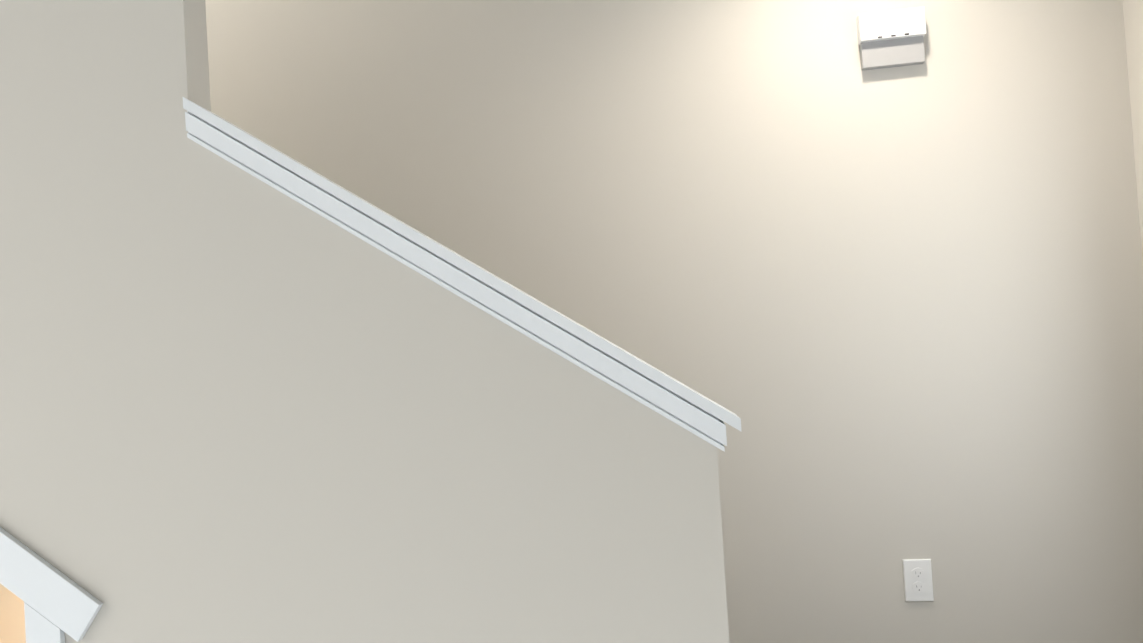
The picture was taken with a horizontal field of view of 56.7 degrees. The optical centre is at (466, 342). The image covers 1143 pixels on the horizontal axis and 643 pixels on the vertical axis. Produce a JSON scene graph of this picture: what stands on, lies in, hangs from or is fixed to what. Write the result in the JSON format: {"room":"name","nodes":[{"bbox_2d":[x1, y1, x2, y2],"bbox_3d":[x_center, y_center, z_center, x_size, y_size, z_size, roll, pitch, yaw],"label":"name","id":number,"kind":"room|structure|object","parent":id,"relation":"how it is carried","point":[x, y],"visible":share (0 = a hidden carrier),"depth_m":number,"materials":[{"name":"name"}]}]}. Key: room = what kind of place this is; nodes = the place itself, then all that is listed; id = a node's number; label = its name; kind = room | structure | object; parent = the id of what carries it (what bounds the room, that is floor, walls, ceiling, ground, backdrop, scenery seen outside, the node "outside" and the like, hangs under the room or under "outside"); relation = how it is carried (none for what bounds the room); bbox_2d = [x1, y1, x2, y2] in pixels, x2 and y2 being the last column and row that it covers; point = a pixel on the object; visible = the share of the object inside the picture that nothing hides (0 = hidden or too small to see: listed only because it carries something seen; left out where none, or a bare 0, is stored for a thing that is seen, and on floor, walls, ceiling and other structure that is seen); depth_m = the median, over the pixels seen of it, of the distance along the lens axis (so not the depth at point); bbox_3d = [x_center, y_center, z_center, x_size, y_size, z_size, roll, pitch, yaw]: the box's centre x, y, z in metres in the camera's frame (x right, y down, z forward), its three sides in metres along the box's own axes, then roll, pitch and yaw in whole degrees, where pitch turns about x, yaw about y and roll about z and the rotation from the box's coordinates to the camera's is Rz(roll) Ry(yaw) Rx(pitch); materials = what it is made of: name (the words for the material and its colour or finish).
{"room":"stairwell","nodes":[
{"label":"stairwell","id":0,"kind":"room"},
{"bbox_2d":[0,0,728,642],"bbox_3d":[-2.459,0.034,2.828,6.060,2.740,0.120,-4,-2,11],"label":"wall","id":1,"kind":"structure","parent":0,"point":[238,404],"depth_m":2.36,"materials":[{"name":"grey paint"}]},
{"bbox_2d":[0,527,102,642],"bbox_3d":[-1.308,0.807,2.512,0.975,1.044,0.019,-4,-2,11],"label":"trim","id":2,"kind":"structure","parent":1,"relation":"attached to","point":[57,603],"depth_m":2.44,"materials":[{"name":"white paint"}]},
{"bbox_2d":[183,97,741,451],"bbox_3d":[-0.024,-0.166,2.339,1.178,0.854,0.176,-4,-2,11],"label":"trim","id":3,"kind":"structure","parent":1,"relation":"on","point":[622,370],"depth_m":2.25,"materials":[{"name":"white paint"}]},
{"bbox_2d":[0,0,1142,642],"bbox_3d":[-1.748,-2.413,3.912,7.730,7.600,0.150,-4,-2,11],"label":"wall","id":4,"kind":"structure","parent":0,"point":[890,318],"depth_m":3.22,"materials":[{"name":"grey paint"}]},
{"bbox_2d":[857,6,925,70],"bbox_3d":[1.286,-0.916,3.172,0.185,0.160,0.051,-4,-2,11],"label":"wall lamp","id":5,"kind":"object","parent":4,"relation":"attached to","point":[890,38],"visible":1,"depth_m":3.16,"materials":[{"name":"white plastic"}]},
{"bbox_2d":[902,559,933,600],"bbox_3d":[1.357,0.714,3.154,0.080,0.126,0.008,-4,-2,11],"label":"outlet","id":6,"kind":"object","parent":4,"relation":"attached to","point":[918,583],"visible":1,"depth_m":3.15,"materials":[{"name":"white plastic"}]},
{"bbox_2d":[1123,0,1142,261],"bbox_3d":[1.292,-0.331,-0.639,0.150,2.840,7.800,-4,-2,11],"label":"wall","id":7,"kind":"structure","parent":0,"point":[1133,16],"depth_m":3.02,"materials":[{"name":"grey paint"}]}
]}

